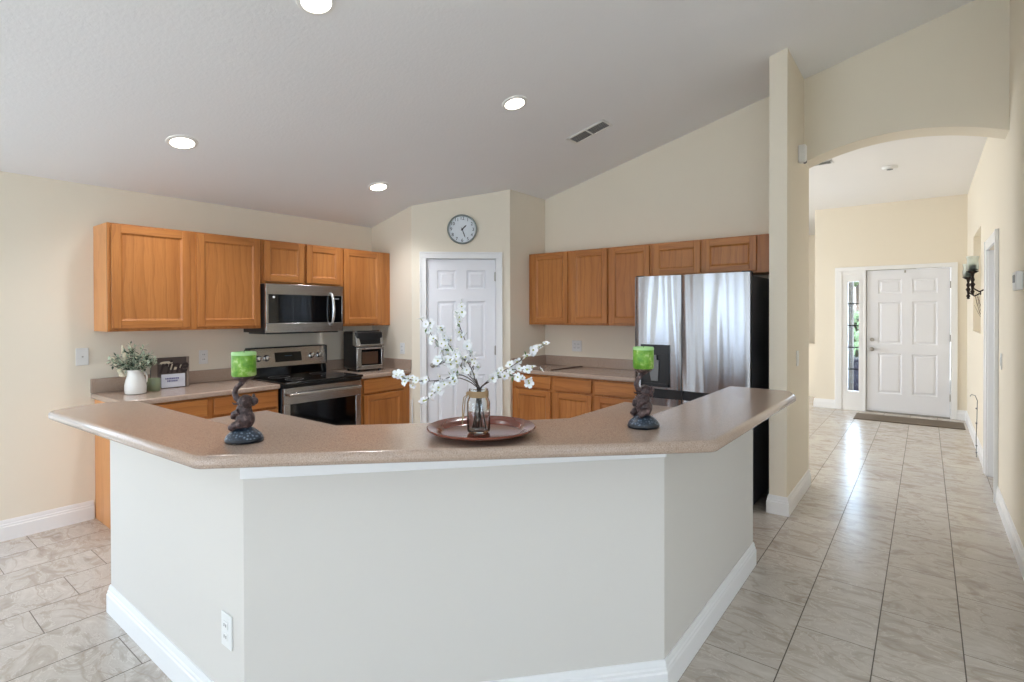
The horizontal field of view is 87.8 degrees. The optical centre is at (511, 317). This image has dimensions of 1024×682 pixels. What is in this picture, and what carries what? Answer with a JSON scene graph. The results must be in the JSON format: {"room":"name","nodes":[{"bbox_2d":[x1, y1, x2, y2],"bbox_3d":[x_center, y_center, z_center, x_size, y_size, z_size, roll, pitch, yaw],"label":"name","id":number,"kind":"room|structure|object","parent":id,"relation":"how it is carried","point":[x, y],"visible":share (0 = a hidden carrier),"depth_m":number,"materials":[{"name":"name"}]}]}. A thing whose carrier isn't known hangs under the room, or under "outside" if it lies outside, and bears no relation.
{"room":"kitchen","nodes":[
{"label":"kitchen","id":0,"kind":"room"},
{"bbox_2d":[0,171,371,520],"bbox_3d":[-3.677,0.257,3.171,0.150,2.420,9.890,0,1,38],"label":"wall","id":1,"kind":"structure","parent":0,"point":[47,271],"depth_m":3.74,"materials":[{"name":"beige paint"}]},
{"bbox_2d":[0,500,93,541],"bbox_3d":[-4.839,1.414,1.546,0.016,0.135,5.880,0,1,38],"label":"baseboard","id":2,"kind":"structure","parent":1,"relation":"attached to","point":[38,522],"depth_m":3.65,"materials":[{"name":"white paint"}]},
{"bbox_2d":[76,348,88,365],"bbox_3d":[-3.074,0.281,3.811,0.016,0.125,0.075,0,1,38],"label":"wall jack","id":3,"kind":"object","parent":1,"relation":"attached to","point":[82,354],"visible":1,"depth_m":3.81,"materials":[{"name":"white plastic"}]},
{"bbox_2d":[90,368,233,392],"bbox_3d":[-2.710,0.491,4.277,0.019,0.102,1.089,0,1,38],"label":"backsplash","id":4,"kind":"structure","parent":1,"relation":"attached to","point":[97,385],"depth_m":4.36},
{"bbox_2d":[93,222,260,331],"bbox_3d":[-2.579,-0.284,4.189,0.327,0.758,1.073,0,1,38],"label":"upper cabinet","id":5,"kind":"object","parent":1,"relation":"attached to","point":[146,278],"visible":1,"depth_m":3.98,"materials":[{"name":"brown wood"}]},
{"bbox_2d":[199,350,207,363],"bbox_3d":[-2.579,0.330,4.453,0.011,0.115,0.070,0,1,38],"label":"wall outlet","id":6,"kind":"object","parent":1,"relation":"attached to","point":[203,354],"visible":1,"depth_m":4.45,"materials":[{"name":"white plastic"}]},
{"bbox_2d":[260,239,340,286],"bbox_3d":[-2.009,-0.483,4.922,0.327,0.375,0.783,0,1,38],"label":"upper cabinet","id":7,"kind":"object","parent":1,"relation":"attached to","point":[281,262],"visible":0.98,"depth_m":4.79,"materials":[{"name":"brown wood"}]},
{"bbox_2d":[243,283,342,333],"bbox_3d":[-1.971,-0.075,4.870,0.454,0.430,0.748,0,1,38],"label":"microwave","id":8,"kind":"object","parent":7,"relation":"attached to","point":[285,308],"visible":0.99,"depth_m":4.71,"materials":[{"name":"silver metal"}]},
{"bbox_2d":[340,248,389,325],"bbox_3d":[-1.584,-0.296,5.470,0.327,0.758,0.596,0,1,38],"label":"upper cabinet","id":9,"kind":"object","parent":1,"relation":"attached to","point":[365,275],"visible":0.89,"depth_m":5.36,"materials":[{"name":"brown wood"}]},
{"bbox_2d":[326,358,411,370],"bbox_3d":[-1.462,0.480,5.374,0.644,0.102,0.612,0,1,38],"label":"backsplash","id":10,"kind":"structure","parent":1,"relation":"attached to","point":[336,364],"depth_m":5.47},
{"bbox_2d":[372,206,411,422],"bbox_3d":[-1.244,0.153,5.655,0.644,2.579,0.100,0,1,38],"label":"wall","id":11,"kind":"structure","parent":0,"point":[392,236],"depth_m":5.54,"materials":[{"name":"beige paint"}]},
{"bbox_2d":[400,343,404,353],"bbox_3d":[-1.134,0.318,5.500,0.070,0.115,0.011,0,1,38],"label":"wall outlet","id":12,"kind":"object","parent":11,"relation":"attached to","point":[402,345],"visible":1,"depth_m":5.49,"materials":[{"name":"white plastic"}]},
{"bbox_2d":[106,428,755,681],"bbox_3d":[-0.230,0.964,2.439,3.493,0.998,1.103,0,0,-8],"label":"wall","id":13,"kind":"structure","parent":0,"point":[618,568],"depth_m":1.97,"materials":[{"name":"paint"}]},
{"bbox_2d":[221,610,232,650],"bbox_3d":[-1.004,1.101,1.873,0.078,0.120,0.011,0,1,38],"label":"wall outlet","id":14,"kind":"object","parent":13,"relation":"attached to","point":[226,619],"visible":1,"depth_m":1.86,"materials":[{"name":"white plastic"}]},
{"bbox_2d":[223,620,227,629],"bbox_3d":[-1.006,1.081,1.871,0.032,0.026,0.004,0,1,38],"label":"socket","id":15,"kind":"object","parent":14,"relation":"attached to","point":[225,622],"depth_m":1.87,"materials":[{"name":"white plastic"}]},
{"bbox_2d":[223,632,227,641],"bbox_3d":[-1.006,1.121,1.871,0.032,0.026,0.004,0,1,38],"label":"socket","id":16,"kind":"object","parent":14,"relation":"attached to","point":[225,634],"depth_m":1.87,"materials":[{"name":"white plastic"}]},
{"bbox_2d":[48,386,795,468],"bbox_3d":[-0.221,0.445,2.343,3.742,0.042,1.285,0,0,-9],"label":"countertop","id":17,"kind":"structure","parent":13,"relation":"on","point":[710,422],"depth_m":1.90,"materials":[{"name":"beige stone"}]},
{"bbox_2d":[224,376,263,444],"bbox_3d":[-0.928,0.316,1.846,0.128,0.227,0.109,0,0,0],"label":"candle holder","id":18,"kind":"object","parent":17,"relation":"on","point":[242,432],"visible":1,"depth_m":1.82,"materials":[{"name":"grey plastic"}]},
{"bbox_2d":[231,350,256,376],"bbox_3d":[-0.929,0.157,1.845,0.080,0.090,0.080,0,0,0],"label":"pillar candle","id":19,"kind":"object","parent":18,"relation":"on","point":[243,363],"visible":1,"depth_m":1.81,"materials":[{"name":"green wax"}]},
{"bbox_2d":[233,376,254,381],"bbox_3d":[-0.929,0.213,1.845,0.068,0.021,0.068,0,0,0],"label":"candle cup","id":20,"kind":"object","parent":18,"relation":"on","point":[241,379],"depth_m":1.82,"materials":[{"name":"brown plastic"}]},
{"bbox_2d":[427,415,535,441],"bbox_3d":[-0.112,0.411,1.950,0.397,0.031,0.397,0,1,38],"label":"tray","id":21,"kind":"object","parent":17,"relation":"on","point":[502,428],"visible":0.83,"depth_m":1.97,"materials":[{"name":"brown ceramic"}]},
{"bbox_2d":[462,387,489,433],"bbox_3d":[-0.126,0.339,1.949,0.094,0.158,0.084,0,1,38],"label":"glass jar","id":22,"kind":"object","parent":21,"relation":"on","point":[478,403],"visible":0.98,"depth_m":1.91,"materials":[{"name":"clear glass"}]},
{"bbox_2d":[392,368,477,389],"bbox_3d":[-0.269,0.295,1.906,0.316,0.228,0.065,0,0,-8],"label":"branch","id":23,"kind":"object","parent":22,"relation":"in","point":[398,374],"visible":0.92,"depth_m":1.90,"materials":[{"name":"white plant"}]},
{"bbox_2d":[418,373,476,403],"bbox_3d":[-0.215,0.303,1.891,0.231,0.211,0.067,0,0,-22],"label":"branch","id":24,"kind":"object","parent":22,"relation":"in","point":[439,389],"visible":1,"depth_m":1.87,"materials":[{"name":"white plant"}]},
{"bbox_2d":[419,317,477,385],"bbox_3d":[-0.230,0.203,1.941,0.236,0.411,0.060,0,0,9],"label":"branch","id":25,"kind":"object","parent":22,"relation":"in","point":[428,324],"visible":0.72,"depth_m":1.94,"materials":[{"name":"white plant"}]},
{"bbox_2d":[432,349,479,389],"bbox_3d":[-0.196,0.261,1.906,0.174,0.296,0.063,0,0,-15],"label":"branch","id":26,"kind":"object","parent":22,"relation":"in","point":[451,361],"visible":0.99,"depth_m":1.90,"materials":[{"name":"white plant"}]},
{"bbox_2d":[436,325,479,387],"bbox_3d":[-0.197,0.217,1.992,0.193,0.382,0.066,0,0,13],"label":"branch","id":27,"kind":"object","parent":22,"relation":"in","point":[441,329],"visible":0.59,"depth_m":2.00,"materials":[{"name":"white plant"}]},
{"bbox_2d":[454,299,480,389],"bbox_3d":[-0.165,0.168,1.952,0.100,0.480,0.066,0,0,3],"label":"branch","id":28,"kind":"object","parent":22,"relation":"in","point":[459,313],"visible":0.92,"depth_m":1.96,"materials":[{"name":"white plant"}]},
{"bbox_2d":[479,369,533,389],"bbox_3d":[-0.026,0.296,1.928,0.212,0.223,0.057,0,0,-2],"label":"branch","id":29,"kind":"object","parent":22,"relation":"in","point":[528,382],"visible":0.99,"depth_m":1.92,"materials":[{"name":"white plant"}]},
{"bbox_2d":[480,365,543,388],"bbox_3d":[-0.003,0.290,1.945,0.242,0.236,0.038,0,0,0],"label":"branch","id":30,"kind":"object","parent":22,"relation":"in","point":[527,368],"visible":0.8,"depth_m":1.94,"materials":[{"name":"white plant"}]},
{"bbox_2d":[480,341,549,389],"bbox_3d":[0.009,0.247,1.979,0.268,0.321,0.052,0,0,-13],"label":"branch","id":31,"kind":"object","parent":22,"relation":"in","point":[533,350],"visible":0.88,"depth_m":1.98,"materials":[{"name":"white plant"}]},
{"bbox_2d":[627,369,659,429],"bbox_3d":[0.508,0.310,2.059,0.128,0.227,0.109,0,0,-20],"label":"candle holder","id":32,"kind":"object","parent":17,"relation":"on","point":[641,419],"visible":0.99,"depth_m":2.03,"materials":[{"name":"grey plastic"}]},
{"bbox_2d":[633,346,653,368],"bbox_3d":[0.507,0.151,2.058,0.080,0.090,0.080,0,0,-20],"label":"pillar candle","id":33,"kind":"object","parent":32,"relation":"on","point":[643,356],"visible":1,"depth_m":2.02,"materials":[{"name":"green wax"}]},
{"bbox_2d":[635,369,651,373],"bbox_3d":[0.508,0.207,2.058,0.068,0.021,0.068,0,0,-20],"label":"candle cup","id":34,"kind":"object","parent":32,"relation":"on","point":[641,371],"depth_m":2.03,"materials":[{"name":"brown plastic"}]},
{"bbox_2d":[411,189,509,422],"bbox_3d":[-0.524,0.060,5.508,1.005,2.762,0.100,0,0,-5],"label":"wall","id":35,"kind":"structure","parent":0,"point":[490,212],"depth_m":5.45,"materials":[{"name":"beige paint"}]},
{"bbox_2d":[427,259,495,422],"bbox_3d":[-0.514,0.417,5.469,0.710,2.033,0.098,0,0,-5],"label":"door","id":36,"kind":"structure","parent":35,"relation":"in","point":[449,281],"depth_m":5.48,"materials":[{"name":"white paint"}]},
{"bbox_2d":[420,252,502,422],"bbox_3d":[-0.520,0.386,5.499,0.841,2.112,0.124,0,0,-5],"label":"door frame","id":37,"kind":"structure","parent":35,"relation":"attached to","point":[424,256],"depth_m":5.44,"materials":[{"name":"white paint"}]},
{"bbox_2d":[447,214,476,243],"bbox_3d":[-0.508,-0.901,5.436,0.304,0.304,0.030,0,0,-5],"label":"wall clock","id":38,"kind":"object","parent":35,"relation":"attached to","point":[461,229],"visible":1,"depth_m":5.44,"materials":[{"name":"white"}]},
{"bbox_2d":[0,0,973,227],"bbox_3d":[0.805,-1.763,-0.459,11.774,1.746,10.090,0,1,38],"label":"ceiling","id":39,"kind":"structure","parent":0,"point":[289,110],"depth_m":3.47,"materials":[{"name":"paint"}]},
{"bbox_2d":[165,135,197,149],"bbox_3d":[-2.200,-1.168,3.553,0.182,0.050,0.188,0,1,42],"label":"recessed light","id":40,"kind":"object","parent":39,"relation":"in","point":[184,142],"visible":1,"depth_m":3.54,"materials":[{"name":"white plastic"}]},
{"bbox_2d":[296,0,335,15],"bbox_3d":[-0.961,-1.549,2.611,0.182,0.050,0.188,0,1,42],"label":"recessed light","id":41,"kind":"object","parent":39,"relation":"in","point":[312,7],"visible":1,"depth_m":2.64,"materials":[{"name":"white plastic"}]},
{"bbox_2d":[368,182,388,190],"bbox_3d":[-1.207,-1.182,4.815,0.182,0.050,0.188,0,1,42],"label":"recessed light","id":42,"kind":"object","parent":39,"relation":"in","point":[378,186],"visible":1,"depth_m":4.80,"materials":[{"name":"white plastic"}]},
{"bbox_2d":[502,96,526,110],"bbox_3d":[0.018,-1.560,3.879,0.182,0.050,0.188,0,1,42],"label":"recessed light","id":43,"kind":"object","parent":39,"relation":"in","point":[512,103],"visible":1,"depth_m":3.87,"materials":[{"name":"white plastic"}]},
{"bbox_2d":[567,119,612,143],"bbox_3d":[0.664,-1.587,4.561,0.360,0.096,0.170,0,1,38],"label":"ceiling vent","id":44,"kind":"object","parent":39,"relation":"in","point":[602,125],"visible":1,"depth_m":4.55,"materials":[{"name":"white plastic"}]},
{"bbox_2d":[0,396,1023,681],"bbox_3d":[3.130,1.503,2.647,12.100,0.100,18.000,0,1,38],"label":"floor","id":45,"kind":"structure","parent":0,"point":[897,562],"depth_m":2.88,"materials":[{"name":"tile"}]},
{"bbox_2d":[95,389,277,528],"bbox_3d":[-2.461,1.020,4.103,0.627,0.874,1.063,0,1,38],"label":"base cabinet","id":46,"kind":"object","parent":45,"relation":"on","point":[217,406],"visible":0.2,"depth_m":3.84,"materials":[{"name":"brown wood"}]},
{"bbox_2d":[90,368,279,403],"bbox_3d":[-2.463,0.511,4.085,0.644,0.141,1.089,0,1,38],"label":"countertop","id":47,"kind":"structure","parent":46,"relation":"on","point":[212,382],"depth_m":3.97,"materials":[{"name":"beige stone"}]},
{"bbox_2d":[124,370,147,394],"bbox_3d":[-2.699,0.460,3.822,0.134,0.172,0.139,0,1,38],"label":"vase","id":48,"kind":"object","parent":47,"relation":"on","point":[135,382],"visible":0.94,"depth_m":3.77,"materials":[{"name":"white ceramic"}]},
{"bbox_2d":[106,341,159,376],"bbox_3d":[-2.697,0.296,3.810,0.324,0.262,0.166,0,0,-4],"label":"greenery","id":49,"kind":"object","parent":48,"relation":"in","point":[138,363],"visible":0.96,"depth_m":3.80,"materials":[{"name":"green plant"}]},
{"bbox_2d":[147,378,160,391],"bbox_3d":[-2.666,0.498,3.962,0.090,0.093,0.090,0,1,38],"label":"candle jar","id":50,"kind":"object","parent":47,"relation":"on","point":[153,384],"visible":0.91,"depth_m":3.93,"materials":[{"name":"green glass"}]},
{"bbox_2d":[150,356,188,388],"bbox_3d":[-2.644,0.425,4.116,0.045,0.237,0.257,0,1,41],"label":"wooden sign","id":51,"kind":"object","parent":47,"relation":"on","point":[173,372],"visible":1,"depth_m":4.11,"materials":[{"name":"brown wood"}]},
{"bbox_2d":[245,344,362,424],"bbox_3d":[-1.849,0.859,4.795,0.687,1.182,0.768,0,1,38],"label":"range","id":52,"kind":"object","parent":45,"relation":"on","point":[309,391],"visible":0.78,"depth_m":4.75,"materials":[{"name":"silver metal"}]},
{"bbox_2d":[251,370,362,384],"bbox_3d":[-1.854,0.535,4.797,0.655,0.020,0.756,0,1,38],"label":"cooktop","id":53,"kind":"object","parent":52,"relation":"in","point":[294,377],"depth_m":4.74,"materials":[{"name":"black glass"}]},
{"bbox_2d":[278,380,361,424],"bbox_3d":[-1.848,0.983,4.796,0.687,0.875,0.756,0,1,38],"label":"oven","id":54,"kind":"object","parent":52,"relation":"in","point":[334,402],"depth_m":4.60,"materials":[{"name":"silver glass"}]},
{"bbox_2d":[360,374,409,424],"bbox_3d":[-1.465,1.008,5.384,0.627,0.874,0.608,0,1,38],"label":"base cabinet","id":55,"kind":"object","parent":45,"relation":"on","point":[384,400],"visible":0.39,"depth_m":5.18,"materials":[{"name":"brown wood"}]},
{"bbox_2d":[326,358,411,378],"bbox_3d":[-1.462,0.500,5.374,0.644,0.141,0.612,0,1,38],"label":"countertop","id":56,"kind":"structure","parent":55,"relation":"on","point":[390,364],"depth_m":5.41,"materials":[{"name":"beige stone"}]},
{"bbox_2d":[344,330,383,371],"bbox_3d":[-1.493,0.329,5.385,0.298,0.403,0.334,-1,1,-43],"label":"air fryer","id":57,"kind":"object","parent":56,"relation":"on","point":[363,350],"visible":1,"depth_m":5.29,"materials":[{"name":"black plastic"}]},
{"bbox_2d":[512,373,593,419],"bbox_3d":[0.561,1.002,5.468,0.955,0.874,0.627,0,1,38],"label":"base cabinet","id":58,"kind":"object","parent":45,"relation":"on","point":[550,397],"visible":0.46,"depth_m":5.22,"materials":[{"name":"brown wood"}]},
{"bbox_2d":[510,355,634,381],"bbox_3d":[0.745,0.494,5.311,1.437,0.141,0.644,0,1,38],"label":"countertop","id":59,"kind":"structure","parent":58,"relation":"on","point":[611,369],"depth_m":5.44,"materials":[{"name":"beige stone"}]},
{"bbox_2d":[552,366,582,370],"bbox_3d":[0.567,0.520,5.479,0.024,0.008,0.520,0,1,43],"label":"strip","id":60,"kind":"object","parent":59,"relation":"on","point":[576,366],"visible":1,"depth_m":5.46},
{"bbox_2d":[594,379,635,410],"bbox_3d":[1.127,1.004,5.029,0.475,0.874,0.627,0,1,38],"label":"base cabinet","id":61,"kind":"object","parent":45,"relation":"on","point":[607,393],"visible":0.27,"depth_m":4.81,"materials":[{"name":"brown wood"}]},
{"bbox_2d":[635,271,768,504],"bbox_3d":[1.611,0.546,4.481,0.910,1.795,0.794,0,1,38],"label":"refrigerator","id":62,"kind":"object","parent":45,"relation":"on","point":[708,333],"visible":0.58,"depth_m":4.17,"materials":[{"name":"grey metal"}]},
{"bbox_2d":[853,413,965,429],"bbox_3d":[5.394,1.407,7.270,1.200,0.012,0.500,0,1,38],"label":"door mat","id":63,"kind":"object","parent":45,"relation":"on","point":[863,416],"visible":1,"depth_m":7.20,"materials":[{"name":"grey fabric"}]},
{"bbox_2d":[970,394,977,456],"bbox_3d":[4.728,1.107,5.454,0.063,0.643,0.018,0,1,38],"label":"rod","id":64,"kind":"object","parent":45,"relation":"on","point":[976,423],"visible":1,"depth_m":5.44,"materials":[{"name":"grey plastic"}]},
{"bbox_3d":[-1.322,1.027,2.670,0.760,0.874,0.609,0,1,38],"label":"base cabinet","id":65,"kind":"object","parent":45,"relation":"on","visible":0},
{"bbox_2d":[209,402,672,427],"bbox_3d":[-0.287,0.567,2.648,3.043,0.039,1.280,0,0,-7],"label":"countertop","id":66,"kind":"structure","parent":65,"relation":"on","point":[265,418],"depth_m":2.92,"materials":[{"name":"beige stone"}]},
{"bbox_2d":[510,190,544,416],"bbox_3d":[0.138,0.057,5.783,0.100,2.762,0.640,0,1,38],"label":"wall","id":67,"kind":"structure","parent":0,"point":[527,212],"depth_m":5.67,"materials":[{"name":"beige paint"}]},
{"bbox_2d":[545,0,1009,359],"bbox_3d":[1.402,-0.418,5.328,5.219,3.711,0.240,0,1,38],"label":"wall","id":68,"kind":"structure","parent":0,"point":[711,181],"depth_m":4.59,"materials":[{"name":"beige paint"}]},
{"bbox_2d":[529,248,608,325],"bbox_3d":[0.650,-0.303,5.577,0.955,0.758,0.327,0,1,38],"label":"upper cabinet","id":69,"kind":"object","parent":68,"relation":"attached to","point":[566,287],"visible":0.99,"depth_m":5.44,"materials":[{"name":"brown wood"}]},
{"bbox_2d":[510,355,634,369],"bbox_3d":[0.745,0.475,5.311,1.437,0.102,0.644,0,1,38],"label":"backsplash","id":70,"kind":"structure","parent":68,"relation":"attached to","point":[612,363],"depth_m":5.68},
{"bbox_2d":[572,340,581,351],"bbox_3d":[0.699,0.307,5.747,0.118,0.118,0.011,0,1,38],"label":"wall outlet","id":71,"kind":"object","parent":68,"relation":"attached to","point":[576,345],"visible":1,"depth_m":5.74,"materials":[{"name":"white plastic"}]},
{"bbox_2d":[609,244,651,325],"bbox_3d":[1.201,-0.301,5.149,0.438,0.758,0.327,0,1,38],"label":"upper cabinet","id":72,"kind":"object","parent":68,"relation":"attached to","point":[626,263],"visible":0.67,"depth_m":5.05,"materials":[{"name":"brown wood"}]},
{"bbox_2d":[652,234,768,275],"bbox_3d":[1.792,-0.523,4.688,1.060,0.310,0.327,0,1,38],"label":"upper cabinet","id":73,"kind":"object","parent":68,"relation":"attached to","point":[749,252],"visible":0.91,"depth_m":4.55,"materials":[{"name":"brown wood"}]},
{"bbox_2d":[769,48,808,496],"bbox_3d":[2.231,-0.259,4.266,0.121,3.404,0.903,0,1,38],"label":"wall","id":74,"kind":"structure","parent":0,"point":[788,178],"depth_m":3.95,"materials":[{"name":"beige paint"}]},
{"bbox_2d":[766,469,810,516],"bbox_3d":[2.123,1.376,4.365,0.437,0.135,0.935,0,1,38],"label":"baseboard","id":75,"kind":"structure","parent":74,"relation":"attached to","point":[779,505],"depth_m":3.94,"materials":[{"name":"white paint"}]},
{"bbox_2d":[796,351,798,365],"bbox_3d":[2.237,0.319,4.167,0.012,0.120,0.070,0,1,38],"label":"light switch","id":76,"kind":"object","parent":74,"relation":"attached to","point":[797,352],"visible":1,"depth_m":4.15,"materials":[{"name":"white plastic"}]},
{"bbox_2d":[798,144,806,163],"bbox_3d":[2.288,-1.282,4.188,0.058,0.149,0.070,0,1,38],"label":"sensor","id":77,"kind":"object","parent":74,"relation":"attached to","point":[802,149],"visible":1,"depth_m":4.16,"materials":[{"name":"white plastic"}]},
{"bbox_2d":[809,235,814,343],"bbox_3d":[5.233,-0.170,11.986,3.950,3.100,0.150,0,1,38],"label":"wall","id":78,"kind":"structure","parent":0,"point":[811,237],"depth_m":11.10,"materials":[{"name":"beige paint"}]},
{"bbox_2d":[809,344,814,396],"bbox_3d":[4.066,0.929,10.477,3.664,0.930,0.120,0,1,38],"label":"wall","id":79,"kind":"structure","parent":0,"point":[811,346],"depth_m":9.43,"materials":[{"name":"beige paint"}]},
{"bbox_2d":[854,357,858,390],"bbox_3d":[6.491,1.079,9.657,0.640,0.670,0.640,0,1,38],"label":"window pane","id":80,"kind":"object","parent":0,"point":[856,359],"visible":0.02,"depth_m":9.55,"materials":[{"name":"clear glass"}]},
{"bbox_2d":[815,194,967,416],"bbox_3d":[5.606,-0.141,7.864,1.971,3.100,0.140,0,1,38],"label":"wall","id":81,"kind":"structure","parent":0,"point":[927,230],"depth_m":7.87,"materials":[{"name":"beige paint"}]},
{"bbox_2d":[842,274,862,410],"bbox_3d":[5.195,0.365,8.123,0.275,2.085,0.063,0,1,38],"label":"window","id":82,"kind":"structure","parent":81,"relation":"in","point":[851,400],"depth_m":8.13,"materials":[{"name":"white paint"}]},
{"bbox_2d":[835,262,957,419],"bbox_3d":[5.615,0.321,7.847,1.455,2.175,0.162,0,1,38],"label":"door frame","id":83,"kind":"structure","parent":81,"relation":"attached to","point":[839,272],"depth_m":7.99,"materials":[{"name":"white paint"}]},
{"bbox_2d":[848,282,853,390],"bbox_3d":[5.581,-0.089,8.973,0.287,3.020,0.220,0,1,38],"label":"window","id":84,"kind":"structure","parent":83,"relation":"in","point":[850,284],"depth_m":8.82,"materials":[{"name":"glass"}]},
{"bbox_2d":[866,267,950,418],"bbox_3d":[5.707,0.354,7.689,0.982,2.108,0.129,0,1,38],"label":"door","id":85,"kind":"structure","parent":81,"relation":"in","point":[909,337],"depth_m":7.69,"materials":[{"name":"white paint"}]},
{"bbox_2d":[809,135,986,234],"bbox_3d":[4.393,-1.740,8.089,7.400,0.100,7.810,0,1,38],"label":"ceiling","id":86,"kind":"structure","parent":0,"point":[928,166],"depth_m":6.20,"materials":[{"name":"paint"}]},
{"bbox_2d":[813,160,832,166],"bbox_3d":[3.312,-1.664,5.770,0.280,0.010,0.150,0,1,38],"label":"ceiling vent","id":87,"kind":"object","parent":86,"relation":"in","point":[826,162],"visible":0.45,"depth_m":5.74,"materials":[{"name":"white plastic"}]},
{"bbox_2d":[882,165,897,170],"bbox_3d":[4.193,-1.656,5.909,0.150,0.034,0.150,0,1,38],"label":"smoke detector","id":88,"kind":"object","parent":86,"relation":"attached to","point":[889,167],"visible":1,"depth_m":5.88,"materials":[{"name":"white plastic"}]},
{"bbox_2d":[967,0,1023,546],"bbox_3d":[4.327,-0.438,4.676,0.200,3.746,6.700,0,1,38],"label":"wall","id":89,"kind":"structure","parent":0,"point":[996,190],"depth_m":3.73,"materials":[{"name":"beige paint"}]},
{"bbox_2d":[813,398,1023,579],"bbox_3d":[4.382,1.355,6.422,1.847,0.135,9.500,0,1,38],"label":"baseboard","id":90,"kind":"structure","parent":89,"relation":"attached to","point":[1016,544],"depth_m":3.85,"materials":[{"name":"white paint"}]},
{"bbox_2d":[962,264,980,298],"bbox_3d":[4.743,-0.373,5.493,0.152,0.363,0.096,0,1,38],"label":"candle sconce","id":91,"kind":"object","parent":89,"relation":"attached to","point":[966,275],"visible":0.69,"depth_m":5.50,"materials":[{"name":"metal"}]},
{"bbox_2d":[966,256,983,294],"bbox_3d":[4.356,-0.394,4.995,0.152,0.363,0.096,0,1,38],"label":"candle sconce","id":92,"kind":"object","parent":89,"relation":"attached to","point":[972,265],"visible":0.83,"depth_m":4.99,"materials":[{"name":"metal"}]},
{"bbox_2d":[974,293,980,316],"bbox_3d":[5.113,-0.058,5.821,0.090,0.449,0.485,0,0,31],"label":"twigs","id":93,"kind":"object","parent":89,"relation":"attached to","point":[976,293],"visible":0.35,"depth_m":5.81,"materials":[{"name":"plant"}]},
{"bbox_2d":[983,228,998,502],"bbox_3d":[4.111,0.372,4.471,0.166,2.130,0.992,0,1,38],"label":"door frame","id":94,"kind":"structure","parent":89,"relation":"attached to","point":[991,257],"depth_m":4.79,"materials":[{"name":"white paint"}]},
{"bbox_2d":[1000,353,1001,369],"bbox_3d":[3.625,0.325,3.949,0.012,0.120,0.070,0,1,38],"label":"light switch","id":95,"kind":"object","parent":89,"relation":"attached to","point":[1000,353],"visible":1,"depth_m":3.93,"materials":[{"name":"white plastic"}]},
{"bbox_2d":[1012,271,1023,290],"bbox_3d":[2.975,-0.215,3.132,0.038,0.110,0.150,0,1,38],"label":"thermostat","id":96,"kind":"object","parent":89,"relation":"attached to","point":[1018,276],"visible":1,"depth_m":3.08,"materials":[{"name":"white plastic"}]},
{"label":"outside","id":97,"kind":"structure","parent":0,"visible":0},
{"bbox_3d":[15.261,1.379,19.638,16.000,0.120,30.280,0,1,38],"label":"driveway","id":98,"kind":"object","parent":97,"visible":0},
{"bbox_2d":[854,310,858,356],"bbox_3d":[9.317,0.714,14.295,1.734,1.943,1.520,0,0,8],"label":"shrub","id":99,"kind":"object","parent":98,"relation":"on","point":[856,313],"visible":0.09,"depth_m":14.30,"materials":[{"name":"green plant"}]},
{"bbox_2d":[854,269,897,310],"bbox_3d":[10.412,-0.695,15.954,3.102,4.275,2.173,0,1,41],"label":"tree","id":100,"kind":"object","parent":98,"relation":"on","point":[856,284],"visible":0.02,"depth_m":15.93,"materials":[{"name":"green plant"}]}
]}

